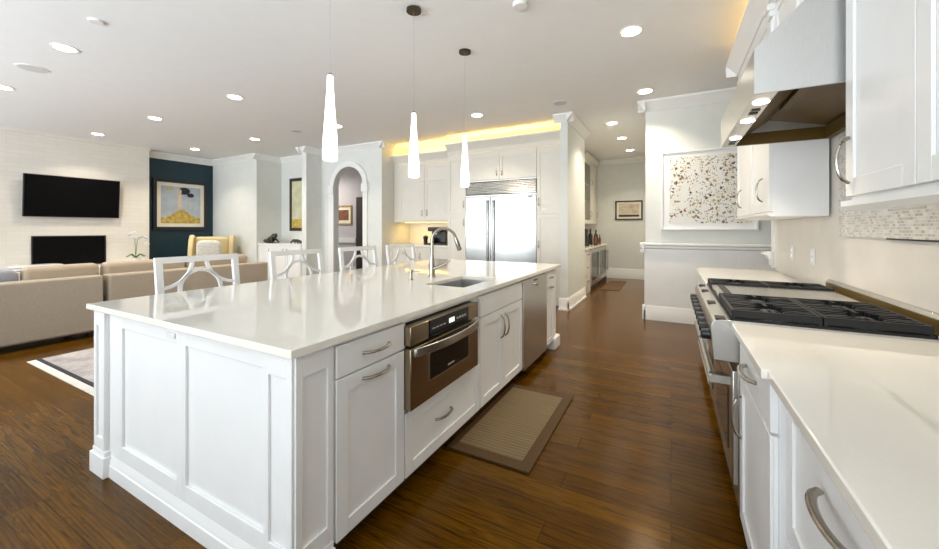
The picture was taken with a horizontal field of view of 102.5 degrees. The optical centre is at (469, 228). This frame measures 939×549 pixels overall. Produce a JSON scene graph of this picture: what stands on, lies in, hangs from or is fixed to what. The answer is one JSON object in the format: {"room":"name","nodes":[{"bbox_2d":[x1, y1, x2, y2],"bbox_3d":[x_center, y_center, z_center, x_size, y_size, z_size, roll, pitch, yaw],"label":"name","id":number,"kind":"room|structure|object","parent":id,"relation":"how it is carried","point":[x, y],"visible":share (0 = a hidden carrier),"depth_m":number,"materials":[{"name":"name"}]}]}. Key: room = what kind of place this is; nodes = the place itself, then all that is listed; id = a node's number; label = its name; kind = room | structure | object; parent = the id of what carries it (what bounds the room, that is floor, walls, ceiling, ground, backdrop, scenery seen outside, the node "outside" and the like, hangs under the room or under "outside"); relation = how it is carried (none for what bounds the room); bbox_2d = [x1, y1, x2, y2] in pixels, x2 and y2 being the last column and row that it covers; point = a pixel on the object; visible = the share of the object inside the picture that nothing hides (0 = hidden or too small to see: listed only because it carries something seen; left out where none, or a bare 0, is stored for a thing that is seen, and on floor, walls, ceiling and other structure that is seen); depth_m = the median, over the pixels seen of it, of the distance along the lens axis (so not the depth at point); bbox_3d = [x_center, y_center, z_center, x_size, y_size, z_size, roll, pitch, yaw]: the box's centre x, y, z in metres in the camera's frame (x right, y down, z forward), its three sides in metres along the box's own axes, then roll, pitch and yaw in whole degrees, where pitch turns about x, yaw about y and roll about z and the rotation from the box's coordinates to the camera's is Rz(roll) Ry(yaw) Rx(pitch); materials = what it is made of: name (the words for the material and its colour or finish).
{"room":"kitchen","nodes":[
{"label":"kitchen","id":0,"kind":"room"},
{"bbox_2d":[0,130,148,268],"bbox_3d":[-9.417,-0.270,5.611,0.500,3.180,7.420,0,0,28],"label":"wall","id":1,"kind":"structure","parent":0,"point":[20,153],"depth_m":7.62,"materials":[{"name":"white paint"}]},
{"bbox_2d":[31,235,105,263],"bbox_3d":[-8.050,0.438,7.614,0.020,0.605,1.070,0,0,28],"label":"fireplace","id":2,"kind":"object","parent":1,"relation":"attached to","point":[89,248],"visible":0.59,"depth_m":7.58,"materials":[{"name":"black glass"}]},
{"bbox_2d":[22,173,119,217],"bbox_3d":[-7.981,-0.637,7.617,0.139,0.805,1.390,0,0,28],"label":"television","id":3,"kind":"object","parent":1,"relation":"attached to","point":[42,195],"visible":1,"depth_m":7.52,"materials":[{"name":"black plastic"}]},
{"bbox_2d":[0,126,149,151],"bbox_3d":[-9.143,-1.830,5.550,0.040,0.060,7.270,0,0,28],"label":"trim","id":4,"kind":"structure","parent":1,"relation":"attached to","point":[1,127],"depth_m":7.59,"materials":[{"name":"white paint"}]},
{"bbox_2d":[149,157,212,258],"bbox_3d":[-7.481,-0.270,9.657,0.300,3.180,1.540,0,0,28],"label":"wall","id":5,"kind":"structure","parent":0,"point":[163,243],"depth_m":9.49,"materials":[{"name":"teal paint"}]},
{"bbox_2d":[152,178,207,229],"bbox_3d":[-7.322,-0.605,9.583,0.050,1.250,1.200,0,0,28],"label":"framed painting","id":6,"kind":"object","parent":5,"relation":"attached to","point":[176,204],"visible":1,"depth_m":9.54,"materials":[{"name":"black paper"}]},
{"bbox_2d":[161,185,199,217],"bbox_3d":[-7.333,-0.605,9.589,0.025,0.920,0.870,0,0,28],"label":"picture","id":7,"kind":"object","parent":6,"relation":"attached to","point":[177,201],"depth_m":9.56,"materials":[{"name":"multicoloured paint"}]},
{"bbox_2d":[149,151,212,165],"bbox_3d":[-7.298,-1.785,9.559,0.115,0.150,1.540,0,0,28],"label":"trim","id":8,"kind":"structure","parent":5,"relation":"attached to","point":[152,154],"depth_m":9.52,"materials":[{"name":"white paint"}]},
{"bbox_2d":[213,159,280,262],"bbox_3d":[-6.081,-0.270,10.229,2.230,3.180,0.790,0,0,28],"label":"wall","id":9,"kind":"structure","parent":0,"point":[246,194],"depth_m":9.69,"materials":[{"name":"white paint"}]},
{"bbox_2d":[211,146,320,164],"bbox_3d":[-5.176,-1.795,9.621,3.800,0.130,0.770,0,0,28],"label":"trim","id":10,"kind":"structure","parent":9,"relation":"attached to","point":[306,149],"depth_m":9.56,"materials":[{"name":"white paint"}]},
{"bbox_2d":[281,161,301,242],"bbox_3d":[-4.226,-0.270,9.617,1.620,3.180,0.120,0,0,28],"label":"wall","id":11,"kind":"structure","parent":0,"point":[289,170],"depth_m":9.83,"materials":[{"name":"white paint"}]},
{"bbox_2d":[289,178,301,230],"bbox_3d":[-4.217,-0.625,9.528,0.980,1.350,0.030,0,0,28],"label":"framed print","id":12,"kind":"object","parent":11,"relation":"attached to","point":[295,184],"visible":0.44,"depth_m":9.66,"materials":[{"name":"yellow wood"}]},
{"bbox_2d":[292,181,301,218],"bbox_3d":[-4.226,-0.625,9.541,0.790,1.190,0.015,0,0,28],"label":"picture","id":13,"kind":"object","parent":12,"relation":"attached to","point":[296,185],"depth_m":9.63},
{"bbox_2d":[339,168,362,265],"bbox_3d":[-3.100,-0.270,11.352,5.030,3.180,0.100,0,0,28],"label":"wall","id":14,"kind":"structure","parent":0,"point":[350,182],"depth_m":11.61,"materials":[{"name":"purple paint"}]},
{"bbox_2d":[339,205,351,224],"bbox_3d":[-3.920,-0.430,11.716,0.720,0.600,0.030,0,0,28],"label":"framed print","id":15,"kind":"object","parent":14,"relation":"attached to","point":[345,211],"visible":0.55,"depth_m":11.67,"materials":[{"name":"gold metal"}]},
{"bbox_2d":[356,197,362,268],"bbox_3d":[-3.020,0.180,11.215,0.900,2.280,0.055,0,0,28],"label":"door","id":16,"kind":"structure","parent":14,"relation":"in","point":[359,200],"depth_m":11.34,"materials":[{"name":"brown wood"}]},
{"bbox_2d":[321,148,385,272],"bbox_3d":[-2.662,-0.270,8.544,1.850,3.180,0.120,0,0,28],"label":"wall","id":17,"kind":"structure","parent":0,"point":[373,161],"depth_m":8.22,"materials":[{"name":"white paint"}]},
{"bbox_2d":[328,161,368,272],"bbox_3d":[-2.741,-0.100,8.481,1.210,2.840,0.075,0,0,28],"label":"trim","id":18,"kind":"structure","parent":17,"relation":"attached to","point":[364,185],"depth_m":8.65,"materials":[{"name":"white paint"}]},
{"bbox_2d":[321,141,396,155],"bbox_3d":[-2.580,-1.795,8.591,1.950,0.130,0.480,0,0,28],"label":"trim","id":19,"kind":"structure","parent":17,"relation":"attached to","point":[377,144],"depth_m":8.24,"materials":[{"name":"white paint"}]},
{"bbox_2d":[0,0,747,168],"bbox_3d":[-2.066,-1.920,5.470,14.000,0.120,14.300,0,0,28],"label":"ceiling","id":20,"kind":"structure","parent":0,"point":[177,62],"depth_m":4.29,"materials":[{"name":"paint"}]},
{"bbox_2d":[14,63,49,73],"bbox_3d":[-5.060,-1.857,4.364,0.276,0.007,0.276,0,0,28],"label":"ceiling speaker","id":21,"kind":"object","parent":20,"relation":"attached to","point":[32,68],"visible":1,"depth_m":4.35,"materials":[{"name":"white paint"}]},
{"bbox_2d":[50,43,79,52],"bbox_3d":[-4.155,-1.855,3.873,0.210,0.009,0.210,0,0,28],"label":"recessed light","id":22,"kind":"object","parent":20,"relation":"in","point":[62,47],"visible":1,"depth_m":3.87,"materials":[{"name":"white paint"}]},
{"bbox_2d":[53,45,76,52],"bbox_3d":[-4.155,-1.853,3.873,0.166,0.004,0.166,0,0,28],"label":"diffuser","id":23,"kind":"object","parent":22,"relation":"attached to","point":[66,48],"depth_m":3.87,"materials":[{"name":"white"}]},
{"bbox_2d":[323,73,337,161],"bbox_3d":[-0.887,-1.147,2.402,0.124,1.425,0.124,0,0,28],"label":"pendant light","id":24,"kind":"object","parent":20,"relation":"hanging from","point":[330,143],"visible":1,"depth_m":2.38,"materials":[{"name":"white glass"}]},
{"bbox_2d":[406,5,420,177],"bbox_3d":[-0.470,-1.147,3.183,0.124,1.425,0.124,0,0,28],"label":"pendant light","id":25,"kind":"object","parent":20,"relation":"hanging from","point":[413,10],"visible":1,"depth_m":3.15,"materials":[{"name":"white glass"}]},
{"bbox_2d":[459,48,470,186],"bbox_3d":[-0.049,-1.153,3.940,0.124,1.425,0.124,0,0,28],"label":"pendant light","id":26,"kind":"object","parent":20,"relation":"hanging from","point":[464,52],"visible":1,"depth_m":3.91,"materials":[{"name":"white glass"}]},
{"bbox_2d":[513,0,526,10],"bbox_3d":[0.415,-1.842,3.102,0.120,0.036,0.120,0,0,28],"label":"smoke detector","id":27,"kind":"object","parent":20,"relation":"attached to","point":[518,5],"visible":1,"depth_m":3.08,"materials":[{"name":"white paint"}]},
{"bbox_2d":[619,25,642,36],"bbox_3d":[1.518,-1.855,3.543,0.210,0.009,0.210,0,0,28],"label":"recessed light","id":28,"kind":"object","parent":20,"relation":"in","point":[633,30],"visible":1,"depth_m":3.53,"materials":[{"name":"white"}]},
{"bbox_2d":[622,27,640,36],"bbox_3d":[1.518,-1.853,3.543,0.166,0.004,0.166,0,0,28],"label":"diffuser","id":29,"kind":"object","parent":28,"relation":"attached to","point":[627,31],"depth_m":3.53,"materials":[{"name":"white"}]},
{"bbox_2d":[0,278,747,548],"bbox_3d":[-2.066,1.370,5.470,14.000,0.100,14.300,0,0,28],"label":"floor","id":30,"kind":"structure","parent":0,"point":[636,459],"depth_m":2.04,"materials":[{"name":"brown wood"}]},
{"bbox_2d":[0,263,102,347],"bbox_3d":[-5.549,0.876,3.799,0.970,0.888,2.570,0,0,28],"label":"sofa","id":31,"kind":"object","parent":30,"relation":"on","point":[48,301],"visible":0.91,"depth_m":4.29,"materials":[{"name":"beige fabric"}]},
{"bbox_2d":[0,269,18,281],"bbox_3d":[-5.222,0.620,4.083,0.184,0.355,0.430,0,0,28],"label":"throw pillow","id":32,"kind":"object","parent":31,"relation":"on","point":[6,275],"visible":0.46,"depth_m":4.16,"materials":[{"name":"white fabric"}]},
{"bbox_2d":[20,263,98,280],"bbox_3d":[-4.943,0.626,4.567,0.199,0.388,0.645,0,0,28],"label":"cushion","id":33,"kind":"object","parent":31,"relation":"on","point":[82,269],"depth_m":4.48,"materials":[{"name":"beige fabric"}]},
{"bbox_2d":[27,347,93,395],"bbox_3d":[-2.766,1.314,4.549,2.084,0.012,2.967,0,0,28],"label":"area rug","id":34,"kind":"object","parent":30,"relation":"on","point":[76,368],"visible":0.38,"depth_m":3.58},
{"bbox_2d":[100,254,267,300],"bbox_3d":[-4.438,0.876,5.878,0.970,0.888,2.115,0,0,28],"label":"sofa","id":35,"kind":"object","parent":30,"relation":"on","point":[133,278],"visible":0.38,"depth_m":5.27,"materials":[{"name":"beige fabric"}]},
{"bbox_2d":[100,259,184,275],"bbox_3d":[-4.553,0.626,5.297,0.199,0.388,0.930,0,0,28],"label":"cushion","id":36,"kind":"object","parent":35,"relation":"on","point":[133,265],"depth_m":5.09,"materials":[{"name":"beige fabric"}]},
{"bbox_2d":[185,254,246,266],"bbox_3d":[-4.110,0.626,6.126,0.199,0.388,0.930,0,0,28],"label":"cushion","id":37,"kind":"object","parent":35,"relation":"on","point":[242,258],"depth_m":6.08,"materials":[{"name":"beige fabric"}]},
{"bbox_2d":[153,253,239,294],"bbox_3d":[-1.764,0.756,2.644,0.514,1.128,0.544,0,0,28],"label":"counter stool","id":38,"kind":"object","parent":30,"relation":"on","point":[158,263],"visible":0.26,"depth_m":2.70,"materials":[{"name":"white paint"}]},
{"bbox_2d":[187,235,234,255],"bbox_3d":[-6.227,0.732,9.068,0.920,1.177,0.800,0,0,-26],"label":"armchair","id":39,"kind":"object","parent":30,"relation":"on","point":[227,243],"visible":0.16,"depth_m":9.29,"materials":[{"name":"fabric"}]},
{"bbox_2d":[196,240,221,255],"bbox_3d":[-6.138,0.520,8.882,0.500,0.520,0.170,0,0,-26],"label":"throw pillow","id":40,"kind":"object","parent":39,"relation":"on","point":[204,247],"visible":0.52,"depth_m":8.81,"materials":[{"name":"grey fabric"}]},
{"bbox_2d":[89,311,335,548],"bbox_3d":[-1.294,0.878,1.748,1.684,0.884,0.187,0,0,28],"label":"island end panel","id":41,"kind":"object","parent":30,"relation":"on","point":[231,445],"visible":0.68,"depth_m":1.55,"materials":[{"name":"white paint"}]},
{"bbox_2d":[257,242,301,279],"bbox_3d":[-4.417,0.838,9.255,1.605,0.965,0.680,0,0,28],"label":"base cabinet","id":42,"kind":"object","parent":30,"relation":"on","point":[282,262],"visible":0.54,"depth_m":8.95,"materials":[{"name":"white paint"}]},
{"bbox_2d":[269,249,323,279],"bbox_3d":[-1.377,0.756,3.367,0.514,1.128,0.544,0,0,28],"label":"counter stool","id":43,"kind":"object","parent":30,"relation":"on","point":[272,261],"visible":0.27,"depth_m":3.42,"materials":[{"name":"white paint"}]},
{"bbox_2d":[302,152,320,275],"bbox_3d":[-3.593,-0.270,8.922,0.150,3.180,0.750,0,0,28],"label":"wall pier","id":44,"kind":"object","parent":30,"relation":"on","point":[311,163],"visible":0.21,"depth_m":8.68,"materials":[{"name":"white paint"}]},
{"bbox_2d":[338,246,377,270],"bbox_3d":[-1.014,0.756,4.046,0.514,1.128,0.544,0,0,28],"label":"counter stool","id":45,"kind":"object","parent":30,"relation":"on","point":[361,248],"visible":0.23,"depth_m":4.11,"materials":[{"name":"white paint"}]},
{"bbox_2d":[333,322,403,546],"bbox_3d":[-0.953,0.878,1.917,1.311,0.884,0.427,0,0,28],"label":"base cabinet","id":46,"kind":"object","parent":30,"relation":"on","point":[368,368],"visible":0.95,"depth_m":1.60,"materials":[{"name":"white paint"}]},
{"bbox_2d":[386,243,415,264],"bbox_3d":[-0.665,0.756,4.699,0.514,1.128,0.544,0,0,28],"label":"counter stool","id":47,"kind":"object","parent":30,"relation":"on","point":[398,246],"visible":0.2,"depth_m":4.76,"materials":[{"name":"white paint"}]},
{"bbox_2d":[390,247,447,264],"bbox_3d":[-0.922,0.850,8.222,1.502,0.940,0.748,0,0,28],"label":"base cabinet","id":48,"kind":"object","parent":30,"relation":"on","point":[422,253],"visible":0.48,"depth_m":7.91,"materials":[{"name":"beige paint"}]},
{"bbox_2d":[390,243,447,247],"bbox_3d":[-0.918,0.355,8.235,1.507,0.040,0.720,0,0,28],"label":"countertop","id":49,"kind":"structure","parent":48,"relation":"on","point":[415,244],"depth_m":7.86,"materials":[{"name":"beige stone"}]},
{"bbox_2d":[427,227,447,244],"bbox_3d":[-0.674,0.147,8.116,0.400,0.375,0.280,0,0,28],"label":"coffee machine","id":50,"kind":"object","parent":49,"relation":"on","point":[441,237],"visible":0.6,"depth_m":8.07,"materials":[{"name":"black plastic"}]},
{"bbox_2d":[389,296,479,495],"bbox_3d":[-0.661,0.878,2.464,1.311,0.884,0.808,0,0,28],"label":"base cabinet","id":51,"kind":"object","parent":30,"relation":"on","point":[430,425],"visible":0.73,"depth_m":2.09,"materials":[{"name":"white paint"}]},
{"bbox_2d":[404,301,478,411],"bbox_3d":[-0.375,0.677,2.255,0.713,0.415,0.712,0,0,28],"label":"microwave","id":52,"kind":"object","parent":51,"relation":"in","point":[441,346],"visible":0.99,"depth_m":2.00,"materials":[{"name":"silver metal"}]},
{"bbox_2d":[448,155,465,259],"bbox_3d":[-0.097,-0.070,7.729,0.412,2.780,0.758,0,0,28],"label":"pantry cabinet","id":53,"kind":"object","parent":30,"relation":"on","point":[456,193],"visible":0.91,"depth_m":7.44,"materials":[{"name":"beige paint"}]},
{"bbox_2d":[467,281,521,421],"bbox_3d":[-0.278,0.878,3.184,1.308,0.884,0.821,0,0,28],"label":"base cabinet","id":54,"kind":"object","parent":30,"relation":"on","point":[499,317],"visible":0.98,"depth_m":2.82,"materials":[{"name":"white paint"}]},
{"bbox_2d":[86,259,560,359],"bbox_3d":[-0.514,0.421,3.202,1.695,0.030,3.511,0,0,28],"label":"countertop","id":55,"kind":"structure","parent":54,"relation":"on","point":[291,318],"depth_m":2.03,"materials":[{"name":"beige stone"}]},
{"bbox_2d":[429,227,461,277],"bbox_3d":[-0.206,0.195,3.192,0.279,0.423,0.060,0,0,-4],"label":"faucet","id":56,"kind":"object","parent":55,"relation":"on","point":[432,267],"visible":1,"depth_m":3.17,"materials":[{"name":"silver metal"}]},
{"bbox_2d":[439,279,485,287],"bbox_3d":[-0.052,0.543,2.947,0.348,0.214,0.578,0,0,28],"label":"sink","id":57,"kind":"object","parent":55,"relation":"in","point":[463,283],"visible":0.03,"depth_m":3.22,"materials":[{"name":"silver metal"}]},
{"bbox_2d":[466,177,536,262],"bbox_3d":[0.708,0.203,7.280,1.425,2.235,0.791,0,0,28],"label":"refrigerator","id":58,"kind":"object","parent":30,"relation":"on","point":[501,215],"visible":0.7,"depth_m":6.96,"materials":[{"name":"silver metal"}]},
{"bbox_2d":[468,147,536,181],"bbox_3d":[0.716,-1.190,7.295,1.425,0.540,0.758,0,0,28],"label":"upper cabinet","id":59,"kind":"object","parent":58,"relation":"on","point":[521,162],"visible":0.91,"depth_m":6.96,"materials":[{"name":"beige paint"}]},
{"bbox_2d":[391,130,559,165],"bbox_3d":[-0.052,-1.542,7.384,3.843,0.275,0.305,0,0,28],"label":"crown molding","id":60,"kind":"structure","parent":59,"relation":"on","point":[552,137],"depth_m":7.06,"materials":[{"name":"beige paint"}]},
{"bbox_2d":[447,384,573,473],"bbox_3d":[0.339,1.313,2.610,0.518,0.013,1.047,0,0,28],"label":"kitchen mat","id":61,"kind":"object","parent":30,"relation":"on","point":[514,430],"visible":1,"depth_m":2.47,"materials":[{"name":"brown fabric"}]},
{"bbox_2d":[512,273,546,378],"bbox_3d":[0.352,0.880,3.714,0.680,0.880,0.693,0,0,28],"label":"dishwasher","id":62,"kind":"object","parent":30,"relation":"on","point":[534,289],"visible":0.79,"depth_m":3.49,"materials":[{"name":"silver metal"}]},
{"bbox_2d":[537,144,559,305],"bbox_3d":[1.562,-0.070,6.843,0.487,2.780,0.758,0,0,28],"label":"pantry cabinet","id":63,"kind":"object","parent":30,"relation":"on","point":[548,157],"visible":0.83,"depth_m":6.56,"materials":[{"name":"beige paint"}]},
{"bbox_2d":[545,271,553,344],"bbox_3d":[0.310,0.878,4.281,1.311,0.884,0.263,0,0,28],"label":"base cabinet","id":64,"kind":"object","parent":30,"relation":"on","point":[550,277],"visible":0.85,"depth_m":4.01,"materials":[{"name":"white paint"}]},
{"bbox_2d":[547,269,559,349],"bbox_3d":[0.259,0.878,4.579,1.640,0.884,0.210,0,0,28],"label":"end post","id":65,"kind":"object","parent":30,"relation":"on","point":[555,343],"visible":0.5,"depth_m":4.17,"materials":[{"name":"white paint"}]},
{"bbox_2d":[585,249,589,293],"bbox_3d":[2.137,0.870,7.810,0.687,0.900,0.770,0,0,28],"label":"base cabinet","id":66,"kind":"object","parent":30,"relation":"on","point":[587,252],"visible":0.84,"depth_m":7.64,"materials":[{"name":"beige paint"}]},
{"bbox_2d":[590,247,600,290],"bbox_3d":[2.576,0.873,8.624,0.694,0.895,1.050,0,0,28],"label":"cooler","id":67,"kind":"object","parent":30,"relation":"on","point":[595,272],"visible":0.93,"depth_m":8.34,"materials":[{"name":"silver metal"}]},
{"bbox_2d":[599,245,607,283],"bbox_3d":[3.088,0.873,9.581,0.694,0.895,1.080,0,0,28],"label":"cooler","id":68,"kind":"object","parent":30,"relation":"on","point":[603,249],"visible":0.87,"depth_m":9.43,"materials":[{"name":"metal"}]},
{"bbox_2d":[601,281,625,290],"bbox_3d":[3.376,1.314,8.798,0.380,0.012,1.500,0,0,28],"label":"mat","id":69,"kind":"object","parent":30,"relation":"on","point":[611,285],"visible":1,"depth_m":8.73,"materials":[{"name":"brown fabric"}]},
{"bbox_2d":[698,274,707,380],"bbox_3d":[2.347,0.878,3.207,0.684,0.884,1.450,0,0,28],"label":"base cabinet","id":70,"kind":"object","parent":30,"relation":"on","point":[700,281],"visible":0.15,"depth_m":3.57,"materials":[{"name":"white paint"}]},
{"bbox_2d":[696,267,804,283],"bbox_3d":[2.359,0.421,3.209,0.671,0.030,1.475,0,0,28],"label":"countertop","id":71,"kind":"structure","parent":70,"relation":"on","point":[704,273],"depth_m":3.29,"materials":[{"name":"beige stone"}]},
{"bbox_2d":[730,344,787,548],"bbox_3d":[1.280,0.878,1.215,0.687,0.884,0.600,0,0,28],"label":"base cabinet","id":72,"kind":"object","parent":30,"relation":"on","point":[762,436],"visible":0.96,"depth_m":1.25,"materials":[{"name":"white paint"}]},
{"bbox_2d":[690,278,938,511],"bbox_3d":[1.673,0.820,2.045,0.777,1.000,1.215,0,0,28],"label":"range cooker","id":73,"kind":"object","parent":30,"relation":"on","point":[835,307],"visible":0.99,"depth_m":1.70,"materials":[{"name":"silver metal"}]},
{"bbox_2d":[707,283,936,339],"bbox_3d":[1.694,0.393,2.034,0.614,0.010,1.211,0,0,28],"label":"cooktop","id":74,"kind":"object","parent":73,"relation":"in","point":[730,318],"depth_m":1.51,"materials":[{"name":"black metal"}]},
{"bbox_2d":[786,409,875,548],"bbox_3d":[0.908,0.878,0.489,0.659,0.884,1.018,0,0,28],"label":"base cabinet","id":75,"kind":"object","parent":30,"relation":"on","point":[818,516],"visible":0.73,"depth_m":0.87,"materials":[{"name":"white paint"}]},
{"bbox_2d":[731,323,938,548],"bbox_3d":[1.037,0.421,0.738,0.672,0.030,1.680,0,0,28],"label":"countertop","id":76,"kind":"structure","parent":75,"relation":"on","point":[867,407],"depth_m":0.83,"materials":[{"name":"beige stone"}]},
{"bbox_3d":[-7.897,1.040,7.339,0.549,0.560,2.900,0,0,28],"label":"hearth","id":77,"kind":"object","parent":30,"relation":"on","visible":0},
{"bbox_2d":[126,231,149,259],"bbox_3d":[-7.324,0.404,8.330,0.391,0.711,0.318,0,0,-40],"label":"potted orchid","id":78,"kind":"object","parent":77,"relation":"on","point":[133,235],"visible":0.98,"depth_m":8.29,"materials":[{"name":"white plant"}]},
{"bbox_2d":[386,146,409,264],"bbox_3d":[-1.645,-0.270,8.612,0.120,3.180,0.960,0,0,28],"label":"wall","id":79,"kind":"structure","parent":0,"point":[396,232],"depth_m":8.36,"materials":[{"name":"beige paint"}]},
{"bbox_2d":[394,166,409,222],"bbox_3d":[-1.477,-0.775,8.619,0.165,1.250,0.570,0,0,28],"label":"upper cabinet","id":80,"kind":"object","parent":79,"relation":"attached to","point":[396,168],"visible":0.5,"depth_m":8.37,"materials":[{"name":"beige paint"}]},
{"bbox_2d":[410,146,447,242],"bbox_3d":[0.309,-0.270,8.056,3.850,3.180,0.100,0,0,28],"label":"wall","id":81,"kind":"structure","parent":0,"point":[417,230],"depth_m":8.75,"materials":[{"name":"beige paint"}]},
{"bbox_2d":[399,161,447,222],"bbox_3d":[-0.854,-0.767,8.254,1.412,1.265,0.628,0,0,28],"label":"upper cabinet","id":82,"kind":"object","parent":81,"relation":"attached to","point":[424,198],"depth_m":8.00,"materials":[{"name":"beige paint"}]},
{"bbox_2d":[560,122,584,297],"bbox_3d":[1.859,-0.270,6.734,0.120,3.180,1.370,0,0,28],"label":"wall column","id":83,"kind":"structure","parent":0,"point":[572,144],"depth_m":6.40,"materials":[{"name":"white paint"}]},
{"bbox_2d":[553,111,589,139],"bbox_3d":[1.835,-1.795,6.690,0.320,0.130,1.470,0,0,28],"label":"trim","id":84,"kind":"structure","parent":83,"relation":"attached to","point":[571,118],"depth_m":6.18,"materials":[{"name":"white paint"}]},
{"bbox_2d":[558,287,586,310],"bbox_3d":[1.856,1.220,6.713,0.185,0.200,1.410,0,0,28],"label":"baseboard","id":85,"kind":"structure","parent":83,"relation":"attached to","point":[565,304],"depth_m":6.29,"materials":[{"name":"white paint"}]},
{"bbox_2d":[585,162,645,268],"bbox_3d":[4.024,-0.270,10.180,2.100,3.180,0.150,0,0,28],"label":"wall","id":86,"kind":"structure","parent":0,"point":[627,181],"depth_m":10.07,"materials":[{"name":"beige paint"}]},
{"bbox_2d":[598,157,645,164],"bbox_3d":[3.976,-1.802,10.070,1.820,0.117,0.090,0,0,28],"label":"trim","id":87,"kind":"structure","parent":86,"relation":"attached to","point":[639,159],"depth_m":10.02,"materials":[{"name":"white paint"}]},
{"bbox_2d":[606,268,643,279],"bbox_3d":[4.257,1.185,9.959,1.220,0.270,0.020,0,0,28],"label":"baseboard","id":88,"kind":"structure","parent":86,"relation":"attached to","point":[623,273],"depth_m":10.01,"materials":[{"name":"white paint"}]},
{"bbox_2d":[615,200,642,219],"bbox_3d":[4.215,-0.495,9.976,0.670,0.510,0.030,0,0,28],"label":"framed print","id":89,"kind":"object","parent":86,"relation":"attached to","point":[624,210],"visible":1,"depth_m":9.97,"materials":[{"name":"beige paper"}]},
{"bbox_2d":[619,204,638,214],"bbox_3d":[4.219,-0.495,9.982,0.500,0.340,0.015,0,0,28],"label":"picture","id":90,"kind":"object","parent":89,"relation":"attached to","point":[624,209],"depth_m":9.97},
{"bbox_2d":[646,101,770,244],"bbox_3d":[3.861,-0.270,4.921,2.830,3.180,0.120,0,0,28],"label":"wall","id":91,"kind":"structure","parent":0,"point":[695,127],"depth_m":5.33,"materials":[{"name":"white paint"}]},
{"bbox_2d":[642,304,695,324],"bbox_3d":[3.855,1.210,5.060,2.770,0.220,0.440,0,0,28],"label":"baseboard","id":92,"kind":"structure","parent":91,"relation":"attached to","point":[649,312],"depth_m":5.36,"materials":[{"name":"white paint"}]},
{"bbox_2d":[637,87,735,117],"bbox_3d":[3.808,-1.788,5.046,2.840,0.143,0.510,0,0,28],"label":"trim","id":93,"kind":"structure","parent":91,"relation":"attached to","point":[719,95],"depth_m":5.24,"materials":[{"name":"white paint"}]},
{"bbox_2d":[640,242,770,254],"bbox_3d":[3.834,0.270,5.053,2.800,0.140,0.473,0,0,28],"label":"trim","id":94,"kind":"structure","parent":91,"relation":"attached to","point":[694,248],"depth_m":5.14,"materials":[{"name":"white paint"}]},
{"bbox_2d":[644,252,774,308],"bbox_3d":[3.776,0.820,4.885,2.745,1.000,0.023,0,0,28],"label":"wainscoting","id":95,"kind":"structure","parent":91,"relation":"attached to","point":[670,279],"depth_m":5.31,"materials":[{"name":"white paint"}]},
{"bbox_2d":[661,147,758,229],"bbox_3d":[3.249,-0.540,5.152,1.125,1.110,0.050,0,0,28],"label":"abstract canvas","id":96,"kind":"object","parent":91,"relation":"attached to","point":[699,186],"visible":0.8,"depth_m":5.18,"materials":[{"name":"white paint"}]},
{"bbox_2d":[775,129,938,312],"bbox_3d":[1.207,-0.270,0.217,0.115,3.180,7.920,0,0,28],"label":"wall","id":97,"kind":"structure","parent":0,"point":[904,271],"depth_m":2.14,"materials":[{"name":"beige paint"}]},
{"bbox_2d":[735,20,828,220],"bbox_3d":[2.477,-0.782,3.113,0.350,1.395,1.415,0,0,28],"label":"upper cabinet","id":98,"kind":"object","parent":97,"relation":"attached to","point":[787,180],"visible":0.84,"depth_m":2.53,"materials":[{"name":"white paint"}]},
{"bbox_2d":[721,0,845,147],"bbox_3d":[1.752,-0.810,2.003,0.578,0.480,1.215,0,0,28],"label":"range hood","id":99,"kind":"object","parent":97,"relation":"attached to","point":[791,87],"visible":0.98,"depth_m":1.60,"materials":[{"name":"silver metal"}]},
{"bbox_2d":[763,0,803,33],"bbox_3d":[1.859,-1.270,1.946,0.335,0.420,1.255,0,0,28],"label":"upper cabinet","id":100,"kind":"object","parent":97,"relation":"attached to","point":[774,13],"visible":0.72,"depth_m":2.41,"materials":[{"name":"white paint"}]},
{"bbox_2d":[725,0,776,79],"bbox_3d":[1.843,-1.583,1.963,0.400,0.195,4.300,0,0,28],"label":"crown molding","id":101,"kind":"structure","parent":100,"relation":"on","point":[752,22],"depth_m":3.12,"materials":[{"name":"white paint"}]},
{"bbox_2d":[834,0,938,210],"bbox_3d":[1.198,-0.774,0.720,0.350,1.412,1.500,0,0,28],"label":"upper cabinet","id":102,"kind":"object","parent":97,"relation":"attached to","point":[892,138],"visible":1,"depth_m":1.16,"materials":[{"name":"white paint"}]},
{"bbox_2d":[839,131,938,239],"bbox_3d":[1.585,-0.263,1.058,0.011,0.614,2.760,0,0,28],"label":"backsplash","id":103,"kind":"structure","parent":97,"relation":"attached to","point":[921,222],"depth_m":1.77,"materials":[{"name":"tile"}]},
{"bbox_3d":[2.304,-0.270,9.030,0.150,3.180,3.500,0,0,28],"label":"wall","id":104,"kind":"structure","parent":0,"visible":0},
{"bbox_2d":[585,151,599,223],"bbox_3d":[2.967,-0.965,9.634,0.430,1.670,1.790,0,0,28],"label":"upper cabinet","id":105,"kind":"object","parent":104,"relation":"attached to","point":[591,164],"visible":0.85,"depth_m":9.51,"materials":[{"name":"beige paint"}]},
{"bbox_3d":[3.754,-0.270,3.289,1.480,3.180,0.100,0,0,28],"label":"wall","id":106,"kind":"structure","parent":0,"visible":0},
{"bbox_2d":[761,220,774,267],"bbox_3d":[3.042,-0.600,3.743,0.222,1.960,0.090,0,0,28],"label":"trim","id":107,"kind":"structure","parent":106,"relation":"attached to","point":[770,255],"depth_m":3.73,"materials":[{"name":"white paint"}]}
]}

